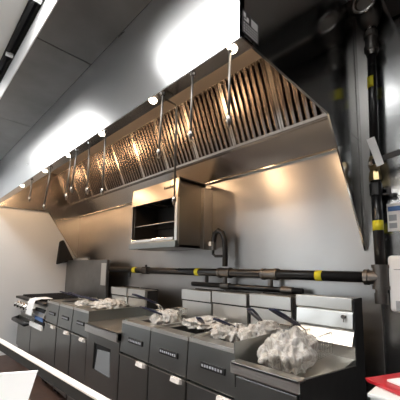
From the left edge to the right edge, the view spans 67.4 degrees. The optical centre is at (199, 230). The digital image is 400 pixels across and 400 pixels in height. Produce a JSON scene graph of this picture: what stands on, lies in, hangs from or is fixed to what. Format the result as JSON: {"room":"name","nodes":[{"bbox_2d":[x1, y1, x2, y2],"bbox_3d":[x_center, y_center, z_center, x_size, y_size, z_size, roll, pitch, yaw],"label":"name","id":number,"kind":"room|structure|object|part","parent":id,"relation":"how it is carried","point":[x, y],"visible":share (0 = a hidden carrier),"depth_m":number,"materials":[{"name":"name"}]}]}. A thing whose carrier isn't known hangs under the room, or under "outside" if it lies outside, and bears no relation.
{"room":"commercial kitchen","nodes":[
{"label":"commercial kitchen","id":0,"kind":"room"},
{"bbox_2d":[0,355,66,399],"bbox_3d":[-1.404,1.509,0.582,5.700,0.100,8.420,8,-10,-44],"label":"floor","id":1,"kind":"structure","parent":0,"point":[40,390],"depth_m":3.53,"materials":[{"name":"brown tile"}]},
{"bbox_2d":[0,338,109,399],"bbox_3d":[-1.428,1.039,1.265,2.505,1.000,0.921,-5,-9,42],"label":"countertop","id":2,"kind":"structure","parent":1,"relation":"on","point":[76,390],"depth_m":1.14,"materials":[{"name":"white"}]},
{"bbox_2d":[0,370,37,399],"bbox_3d":[-0.602,0.478,0.736,0.338,0.208,0.117,4,-8,-23],"label":"menu card","id":3,"kind":"object","parent":2,"relation":"on","point":[18,385],"visible":1,"depth_m":0.82,"materials":[{"name":"white paper"}]},
{"bbox_2d":[11,258,108,380],"bbox_3d":[-2.169,1.156,4.492,0.917,1.535,1.530,8,-10,-44],"label":"gas range","id":4,"kind":"object","parent":1,"relation":"on","point":[86,277],"visible":0.56,"depth_m":4.39,"materials":[{"name":"silver metal"}]},
{"bbox_3d":[-2.565,1.285,4.306,0.115,0.079,0.678,8,-10,-44],"label":"door handle","id":5,"kind":"part","parent":4,"relation":"part of","materials":[{"name":"black plastic"}]},
{"bbox_3d":[-2.527,1.458,4.318,0.030,0.440,0.650,8,-10,-44],"label":"oven door","id":6,"kind":"part","parent":4,"relation":"part of","materials":[{"name":"grey metal"}]},
{"bbox_3d":[-2.332,1.076,4.143,0.069,0.199,1.250,8,-10,-44],"label":"knob panel","id":7,"kind":"part","parent":4,"relation":"part of","materials":[{"name":"silver metal"}]},
{"bbox_3d":[-2.089,1.401,3.876,0.030,0.500,0.560,8,-10,-44],"label":"door","id":8,"kind":"part","parent":4,"relation":"part of","materials":[{"name":"grey metal"}]},
{"bbox_2d":[25,297,52,315],"bbox_3d":[-2.146,0.997,3.996,0.243,0.210,0.270,8,-10,-44],"label":"kitchen towel","id":9,"kind":"object","parent":4,"relation":"hanging from","point":[31,301],"visible":1,"depth_m":3.94,"materials":[{"name":"white fabric"}]},
{"bbox_2d":[16,295,103,305],"bbox_3d":[-2.066,0.996,4.428,0.850,0.030,1.270,8,-10,-44],"label":"cooktop","id":10,"kind":"object","parent":4,"relation":"in","point":[43,302],"depth_m":4.34,"materials":[{"name":"black"}]},
{"bbox_2d":[42,297,96,391],"bbox_3d":[-1.471,1.361,3.786,0.880,0.978,0.392,8,-10,-44],"label":"fryer","id":11,"kind":"object","parent":1,"relation":"on","point":[52,312],"visible":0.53,"depth_m":3.52,"materials":[{"name":"silver metal"}]},
{"bbox_3d":[-1.754,1.420,3.500,0.030,0.642,0.386,8,-10,-44],"label":"door","id":12,"kind":"part","parent":11,"relation":"part of","materials":[{"name":"grey metal"}]},
{"bbox_3d":[-1.745,0.974,3.557,0.035,0.220,0.392,8,-10,-44],"label":"control panel","id":13,"kind":"part","parent":11,"relation":"part of","materials":[{"name":"grey metal"}]},
{"bbox_2d":[60,291,81,299],"bbox_3d":[-1.508,0.897,3.814,0.503,0.268,0.168,7,-9,-39],"label":"basket","id":14,"kind":"object","parent":11,"relation":"on","point":[60,291],"visible":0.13,"depth_m":3.75,"materials":[{"name":"silver metal"}]},
{"bbox_2d":[53,286,138,397],"bbox_3d":[-1.185,1.245,3.509,0.880,1.150,0.382,8,-10,-44],"label":"fryer","id":15,"kind":"object","parent":1,"relation":"on","point":[66,310],"visible":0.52,"depth_m":3.25,"materials":[{"name":"silver metal"}]},
{"bbox_3d":[-1.471,1.389,3.212,0.030,0.642,0.376,8,-10,-44],"label":"door","id":16,"kind":"part","parent":15,"relation":"part of","materials":[{"name":"grey metal"}]},
{"bbox_3d":[-1.461,0.944,3.269,0.035,0.220,0.382,8,-10,-44],"label":"control panel","id":17,"kind":"part","parent":15,"relation":"part of","materials":[{"name":"grey metal"}]},
{"bbox_2d":[67,287,157,399],"bbox_3d":[-0.909,1.215,3.228,0.880,1.150,0.372,8,-10,-44],"label":"fryer","id":18,"kind":"object","parent":1,"relation":"on","point":[77,362],"visible":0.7,"depth_m":3.01,"materials":[{"name":"silver metal"}]},
{"bbox_3d":[-1.194,1.359,2.932,0.030,0.642,0.366,8,-10,-44],"label":"door","id":19,"kind":"part","parent":18,"relation":"part of","materials":[{"name":"grey metal"}]},
{"bbox_3d":[-1.184,0.914,2.989,0.035,0.220,0.372,8,-10,-44],"label":"control panel","id":20,"kind":"part","parent":18,"relation":"part of","materials":[{"name":"grey metal"}]},
{"bbox_2d":[84,296,131,306],"bbox_3d":[-0.998,0.847,3.294,0.519,0.258,0.185,6,-9,-34],"label":"basket","id":21,"kind":"object","parent":18,"relation":"on","point":[84,296],"visible":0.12,"depth_m":3.23,"materials":[{"name":"silver metal"}]},
{"bbox_2d":[91,298,126,309],"bbox_3d":[-0.975,0.786,3.224,0.376,0.119,0.296,4,-7,-20],"label":"paper liner","id":22,"kind":"object","parent":21,"relation":"on","point":[107,303],"visible":0.81,"depth_m":3.14,"materials":[{"name":"paper"}]},
{"bbox_2d":[84,306,158,399],"bbox_3d":[-0.567,1.265,2.870,0.880,0.975,0.592,8,-10,-44],"label":"station","id":23,"kind":"object","parent":1,"relation":"on","point":[103,328],"visible":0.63,"depth_m":2.65,"materials":[{"name":"silver metal"}]},
{"bbox_3d":[-0.853,1.253,2.589,0.020,0.680,0.592,8,-10,-44],"label":"door","id":24,"kind":"part","parent":23,"relation":"part of","materials":[{"name":"grey metal"}]},
{"bbox_2d":[85,316,144,342],"bbox_3d":[-0.561,0.923,2.912,0.880,0.085,0.592,8,-10,-44],"label":"countertop","id":25,"kind":"structure","parent":23,"relation":"on","point":[107,329],"depth_m":2.65,"materials":[{"name":"silver metal"}]},
{"bbox_2d":[118,288,223,399],"bbox_3d":[-0.215,1.115,2.529,0.880,1.200,0.392,8,-10,-44],"label":"fryer","id":26,"kind":"object","parent":1,"relation":"on","point":[136,332],"visible":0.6,"depth_m":2.31,"materials":[{"name":"silver metal"}]},
{"bbox_3d":[-0.501,1.284,2.229,0.030,0.642,0.386,8,-10,-44],"label":"door","id":27,"kind":"part","parent":26,"relation":"part of","materials":[{"name":"grey metal"}]},
{"bbox_3d":[-0.488,0.836,2.261,0.011,0.036,0.192,8,-10,-44],"label":"name plate","id":28,"kind":"part","parent":26,"relation":"part of","materials":[{"name":"black plastic"}]},
{"bbox_3d":[-0.491,0.839,2.286,0.035,0.220,0.392,8,-10,-44],"label":"control panel","id":29,"kind":"part","parent":26,"relation":"part of","materials":[{"name":"grey metal"}]},
{"bbox_3d":[-0.432,0.966,2.160,0.030,0.034,0.086,8,-10,-44],"label":"door handle","id":30,"kind":"part","parent":26,"relation":"part of","materials":[{"name":"white"}]},
{"bbox_2d":[132,294,187,318],"bbox_3d":[-0.345,0.680,2.606,0.509,0.282,0.152,8,-10,-44],"label":"basket","id":31,"kind":"object","parent":26,"relation":"in","point":[136,295],"visible":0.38,"depth_m":2.59,"materials":[{"name":"silver metal"}]},
{"bbox_2d":[139,306,183,319],"bbox_3d":[-0.255,0.746,2.461,0.489,0.278,0.170,8,-10,-44],"label":"basket","id":32,"kind":"object","parent":26,"relation":"on","point":[143,307],"visible":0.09,"depth_m":2.38,"materials":[{"name":"silver metal"}]},
{"bbox_2d":[149,309,181,324],"bbox_3d":[-0.276,0.709,2.489,0.298,0.131,0.227,8,-10,-44],"label":"paper liner","id":33,"kind":"object","parent":32,"relation":"on","point":[169,315],"visible":0.82,"depth_m":2.42,"materials":[{"name":"paper"}]},
{"bbox_2d":[148,290,259,399],"bbox_3d":[0.065,1.083,2.245,0.880,1.205,0.392,8,-10,-44],"label":"fryer","id":34,"kind":"object","parent":1,"relation":"on","point":[169,343],"visible":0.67,"depth_m":2.05,"materials":[{"name":"silver metal"}]},
{"bbox_3d":[-0.208,0.805,1.977,0.011,0.036,0.192,8,-10,-44],"label":"name plate","id":35,"kind":"part","parent":34,"relation":"part of","materials":[{"name":"black plastic"}]},
{"bbox_3d":[-0.221,1.254,1.945,0.030,0.642,0.386,8,-10,-44],"label":"door","id":36,"kind":"part","parent":34,"relation":"part of","materials":[{"name":"grey metal"}]},
{"bbox_3d":[-0.211,0.808,2.002,0.035,0.220,0.392,8,-10,-44],"label":"control panel","id":37,"kind":"part","parent":34,"relation":"part of","materials":[{"name":"grey metal"}]},
{"bbox_3d":[-0.152,0.936,1.876,0.030,0.034,0.086,8,-10,-44],"label":"door handle","id":38,"kind":"part","parent":34,"relation":"part of","materials":[{"name":"white"}]},
{"bbox_3d":[0.023,0.833,2.230,0.610,0.215,0.392,8,-10,-44],"label":"fry tank","id":39,"kind":"part","parent":34,"relation":"part of","materials":[{"name":"black metal"}]},
{"bbox_2d":[196,317,209,332],"bbox_3d":[0.060,0.729,2.207,0.187,0.260,0.501,-4,-9,35],"label":"basket","id":40,"kind":"object","parent":34,"relation":"on","point":[199,319],"visible":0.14,"depth_m":2.11,"materials":[{"name":"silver metal"}]},
{"bbox_2d":[182,315,226,329],"bbox_3d":[0.045,0.695,2.321,0.382,0.082,0.333,8,-10,-44],"label":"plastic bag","id":41,"kind":"object","parent":34,"relation":"on","point":[190,323],"visible":0.72,"depth_m":2.23,"materials":[{"name":"plastic"}]},
{"bbox_2d":[186,292,297,399],"bbox_3d":[0.344,1.048,1.964,0.880,1.215,0.387,8,-10,-44],"label":"fryer","id":42,"kind":"object","parent":1,"relation":"on","point":[209,373],"visible":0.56,"depth_m":1.78,"materials":[{"name":"silver metal"}]},
{"bbox_3d":[0.058,1.224,1.663,0.030,0.642,0.381,8,-10,-44],"label":"door","id":43,"kind":"part","parent":42,"relation":"part of","materials":[{"name":"grey metal"}]},
{"bbox_3d":[0.067,0.778,1.720,0.035,0.220,0.387,8,-10,-44],"label":"control panel","id":44,"kind":"part","parent":42,"relation":"part of","materials":[{"name":"grey metal"}]},
{"bbox_3d":[0.071,0.775,1.695,0.011,0.036,0.187,8,-10,-44],"label":"name plate","id":45,"kind":"part","parent":42,"relation":"part of","materials":[{"name":"black plastic"}]},
{"bbox_3d":[0.125,0.906,1.596,0.030,0.034,0.086,8,-10,-44],"label":"door handle","id":46,"kind":"part","parent":42,"relation":"part of","materials":[{"name":"white"}]},
{"bbox_2d":[213,318,238,327],"bbox_3d":[0.299,0.716,2.033,0.499,0.282,0.148,8,-10,-44],"label":"basket","id":47,"kind":"object","parent":42,"relation":"in","point":[215,319],"visible":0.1,"depth_m":1.93,"materials":[{"name":"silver metal"}]},
{"bbox_2d":[210,322,244,342],"bbox_3d":[0.193,0.664,1.998,0.342,0.102,0.227,8,-10,-44],"label":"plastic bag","id":48,"kind":"object","parent":42,"relation":"in","point":[219,331],"visible":0.74,"depth_m":1.91,"materials":[{"name":"plastic"}]},
{"bbox_2d":[237,319,282,340],"bbox_3d":[0.401,0.650,1.932,0.436,0.166,0.229,8,-10,-44],"label":"plastic bag","id":49,"kind":"object","parent":42,"relation":"on","point":[267,326],"visible":0.48,"depth_m":1.84,"materials":[{"name":"white plastic"}]},
{"bbox_2d":[247,308,291,329],"bbox_3d":[0.402,0.611,1.905,0.151,0.292,0.518,-5,-9,42],"label":"basket","id":50,"kind":"object","parent":42,"relation":"in","point":[251,311],"visible":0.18,"depth_m":1.81,"materials":[{"name":"silver metal"}]},
{"bbox_2d":[231,294,366,399],"bbox_3d":[0.577,1.003,1.651,0.830,1.235,0.375,8,-10,-44],"label":"station","id":51,"kind":"object","parent":1,"relation":"on","point":[340,375],"visible":0.9,"depth_m":1.68,"materials":[{"name":"silver metal"}]},
{"bbox_3d":[0.297,1.076,1.366,0.010,0.710,0.335,8,-10,-44],"label":"door","id":52,"kind":"part","parent":51,"relation":"part of","materials":[{"name":"grey metal"}]},
{"bbox_2d":[257,325,320,374],"bbox_3d":[0.485,0.632,1.629,0.469,0.226,0.276,8,-10,-44],"label":"plastic bag","id":53,"kind":"object","parent":51,"relation":"on","point":[294,351],"visible":0.97,"depth_m":1.54,"materials":[{"name":"white plastic"}]},
{"bbox_2d":[268,308,332,359],"bbox_3d":[0.589,0.584,1.732,0.529,0.306,0.147,8,-10,-44],"label":"basket","id":54,"kind":"object","parent":51,"relation":"on","point":[273,310],"visible":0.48,"depth_m":1.72,"materials":[{"name":"silver metal"}]},
{"bbox_3d":[0.780,0.456,1.908,0.020,0.079,0.357,8,-10,-44],"label":"panel","id":55,"kind":"part","parent":51,"relation":"part of","materials":[{"name":"silver metal"}]},
{"bbox_3d":[0.782,0.551,1.900,0.030,0.100,0.357,8,-10,-44],"label":"panel","id":56,"kind":"part","parent":51,"relation":"part of","materials":[{"name":"silver metal"}]},
{"bbox_3d":[0.770,0.642,1.878,0.060,0.083,0.357,8,-10,-44],"label":"panel","id":57,"kind":"part","parent":51,"relation":"part of","materials":[{"name":"silver metal"}]},
{"bbox_2d":[298,294,356,366],"bbox_3d":[0.832,0.641,1.940,0.115,0.432,0.357,8,-10,-44],"label":"backsplash","id":58,"kind":"structure","parent":51,"relation":"on","point":[338,350],"depth_m":1.83,"materials":[{"name":"silver metal"}]},
{"bbox_3d":[0.708,1.103,1.508,0.820,0.846,0.004,8,-10,-44],"label":"panel","id":59,"kind":"part","parent":51,"relation":"part of","materials":[{"name":"black metal"}]},
{"bbox_3d":[0.960,0.603,1.811,0.140,0.382,0.006,8,-10,-44],"label":"post","id":60,"kind":"part","parent":51,"relation":"part of","materials":[{"name":"black metal"}]},
{"bbox_2d":[368,386,399,399],"bbox_3d":[0.875,1.091,1.079,0.290,0.930,0.370,8,-10,-44],"label":"bin","id":61,"kind":"object","parent":1,"relation":"on","point":[377,393],"visible":0.47,"depth_m":1.15,"materials":[{"name":"white plastic"}]},
{"bbox_2d":[365,372,399,395],"bbox_3d":[0.901,0.615,1.141,0.291,0.026,0.420,3,-7,-18],"label":"tray","id":62,"kind":"object","parent":61,"relation":"on","point":[389,382],"visible":1,"depth_m":1.23,"materials":[{"name":"red plastic"}]},
{"bbox_2d":[0,206,75,355],"bbox_3d":[-4.250,0.043,3.790,5.600,3.500,0.100,8,-10,-44],"label":"wall","id":63,"kind":"structure","parent":0,"point":[29,239],"depth_m":5.00,"materials":[{"name":"white paint"}]},
{"bbox_2d":[0,0,34,70],"bbox_3d":[-1.207,-1.516,2.085,0.022,0.040,6.820,8,-10,-44],"label":"trim","id":64,"kind":"structure","parent":63,"relation":"attached to","point":[30,4],"depth_m":2.23,"materials":[{"name":"black metal"}]},
{"bbox_2d":[0,0,43,82],"bbox_3d":[-1.169,-1.690,2.141,0.030,0.360,6.820,8,-10,-44],"label":"trim","id":65,"kind":"structure","parent":63,"relation":"attached to","point":[36,7],"depth_m":2.32,"materials":[{"name":"black metal"}]},
{"bbox_2d":[0,0,58,98],"bbox_3d":[-1.170,-1.401,2.109,0.007,0.182,6.820,8,-10,-44],"label":"trim","id":66,"kind":"structure","parent":63,"relation":"attached to","point":[47,7],"depth_m":2.18,"materials":[{"name":"white"}]},
{"bbox_2d":[56,240,72,263],"bbox_3d":[-2.408,0.383,5.374,0.290,0.428,0.060,8,-10,-44],"label":"apron","id":67,"kind":"object","parent":63,"relation":"attached to","point":[63,255],"visible":0.86,"depth_m":5.32,"materials":[{"name":"black fabric"}]},
{"bbox_2d":[0,0,349,58],"bbox_3d":[-1.345,-1.865,0.999,5.500,0.400,8.220,8,-10,-44],"label":"ceiling","id":68,"kind":"structure","parent":0,"point":[11,11],"depth_m":2.14,"materials":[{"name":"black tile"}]},
{"bbox_2d":[5,0,41,57],"bbox_3d":[-1.390,-1.467,2.286,0.050,0.025,2.830,8,-10,-44],"label":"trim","id":69,"kind":"structure","parent":68,"relation":"attached to","point":[8,54],"depth_m":2.44,"materials":[{"name":"white metal"}]},
{"bbox_2d":[78,0,399,399],"bbox_3d":[0.625,-0.002,2.745,0.100,3.500,8.220,8,-10,-44],"label":"wall","id":70,"kind":"structure","parent":0,"point":[299,215],"depth_m":2.49,"materials":[{"name":"silver metal"}]},
{"bbox_2d":[129,176,212,250],"bbox_3d":[-0.343,-0.145,3.351,0.470,0.719,0.885,8,-10,-44],"label":"salamander broiler","id":71,"kind":"object","parent":70,"relation":"attached to","point":[156,224],"depth_m":3.15,"materials":[{"name":"silver metal"}]},
{"bbox_3d":[-0.516,0.153,3.183,0.050,0.070,0.835,8,-10,-44],"label":"rail","id":72,"kind":"part","parent":71,"relation":"part of","materials":[{"name":"silver metal"}]},
{"bbox_3d":[-0.499,-0.404,3.260,0.030,0.195,0.835,8,-10,-44],"label":"canopy panel","id":73,"kind":"part","parent":71,"relation":"part of","materials":[{"name":"silver metal"}]},
{"bbox_3d":[-0.384,-0.308,3.387,0.270,0.024,0.584,8,-10,-44],"label":"burner","id":74,"kind":"part","parent":71,"relation":"part of","materials":[{"name":"black metal"}]},
{"bbox_2d":[0,0,366,257],"bbox_3d":[-1.045,-0.643,3.459,1.420,1.810,4.923,8,-10,-44],"label":"exhaust hood","id":75,"kind":"object","parent":70,"relation":"attached to","point":[312,44],"visible":0.96,"depth_m":2.02,"materials":[{"name":"silver metal"}]},
{"bbox_2d":[28,180,33,201],"bbox_3d":[-1.844,-0.437,3.267,0.031,0.247,0.061,3,-7,-12],"label":"pipe","id":76,"kind":"object","parent":75,"relation":"attached to","point":[29,198],"visible":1,"depth_m":3.25,"materials":[{"name":"silver metal"}]},
{"bbox_3d":[-2.760,-0.725,5.235,1.420,0.770,0.012,8,-10,-44],"label":"panel","id":77,"kind":"part","parent":75,"relation":"part of","materials":[{"name":"silver metal"}]},
{"bbox_2d":[43,167,52,208],"bbox_3d":[-1.447,-0.406,2.853,0.108,0.397,0.032,-6,-10,43],"label":"pipe","id":78,"kind":"object","parent":75,"relation":"attached to","point":[44,205],"visible":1,"depth_m":2.85,"materials":[{"name":"silver metal"}]},
{"bbox_2d":[65,154,72,199],"bbox_3d":[-1.089,-0.449,2.495,0.042,0.386,0.032,8,-10,-44],"label":"pipe","id":79,"kind":"object","parent":75,"relation":"attached to","point":[71,155],"visible":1,"depth_m":2.49,"materials":[{"name":"silver metal"}]},
{"bbox_2d":[58,169,80,204],"bbox_3d":[-2.301,-0.783,5.321,0.286,0.568,0.483,8,-10,-44],"label":"grease filter","id":80,"kind":"object","parent":75,"relation":"attached to","point":[73,197],"visible":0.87,"depth_m":5.31,"materials":[{"name":"metal"}]},
{"bbox_2d":[70,149,78,192],"bbox_3d":[-1.005,-0.480,2.399,0.032,0.347,0.082,8,-10,-44],"label":"pipe","id":81,"kind":"object","parent":75,"relation":"attached to","point":[76,150],"visible":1,"depth_m":2.40,"materials":[{"name":"silver metal"}]},
{"bbox_2d":[0,0,151,160],"bbox_3d":[-1.685,-1.475,2.933,0.383,0.510,4.940,8,-10,-44],"label":"ceiling panel","id":82,"kind":"object","parent":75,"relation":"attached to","point":[75,33],"depth_m":2.22,"materials":[{"name":"silver metal"}]},
{"bbox_2d":[70,162,92,200],"bbox_3d":[-1.960,-0.820,4.975,0.286,0.568,0.483,8,-10,-44],"label":"grease filter","id":83,"kind":"object","parent":75,"relation":"attached to","point":[80,179],"visible":0.87,"depth_m":4.96,"materials":[{"name":"metal"}]},
{"bbox_2d":[86,142,91,193],"bbox_3d":[-0.826,-0.468,2.224,0.032,0.407,0.069,6,-9,-35],"label":"pipe","id":84,"kind":"object","parent":75,"relation":"attached to","point":[89,143],"visible":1,"depth_m":2.21,"materials":[{"name":"silver metal"}]},
{"bbox_2d":[81,154,107,196],"bbox_3d":[-1.619,-0.857,4.629,0.286,0.568,0.483,8,-10,-44],"label":"grease filter","id":85,"kind":"object","parent":75,"relation":"attached to","point":[95,175],"visible":0.78,"depth_m":4.62,"materials":[{"name":"metal"}]},
{"bbox_2d":[101,130,107,195],"bbox_3d":[-0.652,-0.463,2.034,0.032,0.456,0.032,8,-10,-44],"label":"pipe","id":86,"kind":"object","parent":75,"relation":"attached to","point":[105,131],"visible":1,"depth_m":2.03,"materials":[{"name":"silver metal"}]},
{"bbox_2d":[95,144,124,191],"bbox_3d":[-1.277,-0.894,4.284,0.286,0.568,0.483,8,-10,-44],"label":"grease filter","id":87,"kind":"object","parent":75,"relation":"attached to","point":[113,180],"visible":0.86,"depth_m":4.26,"materials":[{"name":"metal"}]},
{"bbox_3d":[-1.543,-0.900,2.998,0.020,0.610,4.920,8,-10,-44],"label":"panel","id":88,"kind":"part","parent":75,"relation":"part of","materials":[{"name":"silver metal"}]},
{"bbox_2d":[111,133,144,185],"bbox_3d":[-0.936,-0.930,3.938,0.286,0.568,0.483,8,-10,-44],"label":"grease filter","id":89,"kind":"object","parent":75,"relation":"attached to","point":[124,149],"visible":0.96,"depth_m":3.92,"materials":[{"name":"metal"}]},
{"bbox_2d":[131,120,168,178],"bbox_3d":[-0.595,-0.967,3.592,0.286,0.568,0.483,8,-10,-44],"label":"grease filter","id":90,"kind":"object","parent":75,"relation":"attached to","point":[146,138],"visible":0.92,"depth_m":3.58,"materials":[{"name":"metal"}]},
{"bbox_2d":[149,98,156,103],"bbox_3d":[-0.263,-0.726,1.678,0.047,0.011,0.047,8,-10,-44],"label":"puck light","id":91,"kind":"object","parent":75,"relation":"attached to","point":[151,100],"depth_m":1.67,"materials":[{"name":"beige"}]},
{"bbox_2d":[157,91,165,157],"bbox_3d":[-0.205,-0.561,1.588,0.032,0.356,0.046,8,-10,-44],"label":"pipe","id":92,"kind":"object","parent":75,"relation":"attached to","point":[162,93],"visible":1,"depth_m":1.59,"materials":[{"name":"silver metal"}]},
{"bbox_2d":[160,94,177,205],"bbox_3d":[-0.170,-0.437,1.605,0.126,0.596,0.032,8,-10,-44],"label":"pipe","id":93,"kind":"object","parent":75,"relation":"attached to","point":[174,198],"visible":0.99,"depth_m":1.63,"materials":[{"name":"silver metal"}]},
{"bbox_2d":[154,103,198,170],"bbox_3d":[-0.254,-1.004,3.247,0.286,0.568,0.483,8,-10,-44],"label":"grease filter","id":94,"kind":"object","parent":75,"relation":"attached to","point":[186,151],"visible":0.84,"depth_m":3.22,"materials":[{"name":"metal"}]},
{"bbox_2d":[188,72,195,140],"bbox_3d":[-0.038,-0.589,1.420,0.032,0.336,0.032,8,-10,-44],"label":"pipe","id":95,"kind":"object","parent":75,"relation":"attached to","point":[192,74],"visible":1,"depth_m":1.42,"materials":[{"name":"silver metal"}]},
{"bbox_3d":[-0.602,-0.572,3.890,0.165,0.220,4.896,8,-10,-44],"label":"panel","id":96,"kind":"part","parent":75,"relation":"part of","materials":[{"name":"silver metal"}]},
{"bbox_2d":[183,83,234,159],"bbox_3d":[0.087,-1.041,2.901,0.286,0.568,0.483,8,-10,-44],"label":"grease filter","id":97,"kind":"object","parent":75,"relation":"attached to","point":[212,136],"visible":0.94,"depth_m":2.87,"materials":[{"name":"metal"}]},
{"bbox_2d":[226,49,232,127],"bbox_3d":[0.125,-0.602,1.254,0.032,0.346,0.032,8,-10,-44],"label":"pipe","id":98,"kind":"object","parent":75,"relation":"attached to","point":[228,118],"visible":1,"depth_m":1.25,"materials":[{"name":"silver metal"}]},
{"bbox_2d":[227,45,237,53],"bbox_3d":[0.136,-0.769,1.273,0.047,0.011,0.047,8,-10,-44],"label":"puck light","id":99,"kind":"object","parent":75,"relation":"attached to","point":[233,47],"depth_m":1.26,"materials":[{"name":"beige"}]},
{"bbox_3d":[0.212,-0.851,1.257,0.111,0.100,0.002,8,-10,-44],"label":"info plate","id":100,"kind":"part","parent":75,"relation":"part of","materials":[{"name":"black plastic"}]},
{"bbox_2d":[219,58,282,147],"bbox_3d":[0.428,-1.078,2.555,0.286,0.568,0.483,8,-10,-44],"label":"grease filter","id":101,"kind":"object","parent":75,"relation":"attached to","point":[254,113],"visible":0.97,"depth_m":2.53,"materials":[{"name":"metal"}]},
{"bbox_2d":[244,12,257,42],"bbox_3d":[0.213,-0.850,1.255,0.098,0.087,0.001,8,-10,-44],"label":"print","id":102,"kind":"object","parent":75,"relation":"attached to","point":[250,24],"depth_m":1.26,"materials":[{"name":"white paper"}]},
{"bbox_2d":[267,62,326,130],"bbox_3d":[0.769,-1.115,2.210,0.286,0.568,0.483,8,-10,-44],"label":"grease filter","id":103,"kind":"object","parent":75,"relation":"attached to","point":[295,109],"visible":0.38,"depth_m":2.31,"materials":[{"name":"silver metal"}]},
{"bbox_3d":[0.679,-1.221,1.767,1.420,1.020,0.012,8,-10,-44],"label":"panel","id":104,"kind":"part","parent":75,"relation":"part of","materials":[{"name":"silver metal"}]},
{"bbox_2d":[109,0,399,304],"bbox_3d":[-0.035,-0.526,3.262,0.227,2.255,3.800,8,-10,-44],"label":"gas pipe","id":105,"kind":"object","parent":70,"relation":"attached to","point":[367,13],"visible":0.99,"depth_m":2.07,"materials":[{"name":"black painted steel"},{"name":"yellow plastic tape"}]},
{"bbox_2d":[209,228,227,266],"bbox_3d":[0.182,0.157,2.933,0.190,0.375,0.077,-3,-8,30],"label":"gas hose","id":106,"kind":"object","parent":105,"relation":"on","point":[212,244],"visible":1,"depth_m":2.89,"materials":[{"name":"black plastic"}]},
{"bbox_2d":[191,281,303,293],"bbox_3d":[0.356,0.512,2.748,0.062,0.062,1.240,8,-10,-44],"label":"gas manifold","id":107,"kind":"object","parent":105,"relation":"attached to","point":[283,289],"visible":0.92,"depth_m":2.62,"materials":[{"name":"black metal"}]},
{"bbox_2d":[367,137,383,166],"bbox_3d":[1.141,-0.517,1.955,0.009,0.205,0.095,8,-10,-44],"label":"paper tag","id":108,"kind":"object","parent":105,"relation":"attached to","point":[372,143],"visible":1,"depth_m":1.95,"materials":[{"name":"white paper"}]},
{"bbox_3d":[1.162,0.416,1.917,0.084,0.095,0.084,8,-10,-44],"label":"drip leg","id":109,"kind":"part","parent":105,"relation":"part of","materials":[{"name":"metal"}]},
{"bbox_3d":[1.200,-0.477,1.924,0.008,0.069,0.178,8,-10,-44],"label":"lever","id":110,"kind":"part","parent":105,"relation":"part of","materials":[{"name":"black metal"}]},
{"bbox_2d":[358,26,384,375],"bbox_3d":[1.197,-0.049,2.081,0.015,3.450,0.050,8,-10,-44],"label":"trim","id":111,"kind":"structure","parent":70,"relation":"attached to","point":[377,308],"depth_m":2.10,"materials":[{"name":"silver metal"}]},
{"bbox_2d":[386,203,399,231],"bbox_3d":[1.327,-0.096,1.957,0.005,0.187,0.185,8,-10,-44],"label":"notice","id":112,"kind":"object","parent":70,"relation":"attached to","point":[393,210],"visible":1,"depth_m":2.00,"materials":[{"name":"white paper"}]},
{"bbox_2d":[389,223,396,227],"bbox_3d":[1.283,-0.036,1.992,0.001,0.035,0.045,8,-10,-44],"label":"picture","id":113,"kind":"object","parent":112,"relation":"attached to","point":[391,225],"depth_m":1.99,"materials":[{"name":"grey paper"}]},
{"bbox_2d":[389,214,396,220],"bbox_3d":[1.284,-0.088,1.998,0.001,0.040,0.045,8,-10,-44],"label":"picture","id":114,"kind":"object","parent":112,"relation":"on","point":[392,217],"depth_m":2.00,"materials":[{"name":"grey paper"}]},
{"bbox_2d":[388,255,399,311],"bbox_3d":[1.307,0.326,1.843,0.114,0.350,0.235,8,-10,-44],"label":"wall dispenser","id":115,"kind":"object","parent":70,"relation":"attached to","point":[393,261],"visible":1,"depth_m":1.87,"materials":[{"name":"white plastic"}]},
{"bbox_3d":[-1.191,0.860,3.466,0.489,0.268,0.226,8,-10,-44],"label":"basket","id":116,"kind":"object","parent":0,"visible":0},
{"bbox_2d":[74,299,102,305],"bbox_3d":[-1.272,0.829,3.474,0.344,0.082,0.267,8,-10,-44],"label":"paper liner","id":117,"kind":"object","parent":116,"relation":"on","point":[83,302],"visible":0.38,"depth_m":3.38,"materials":[{"name":"paper"}]}
]}

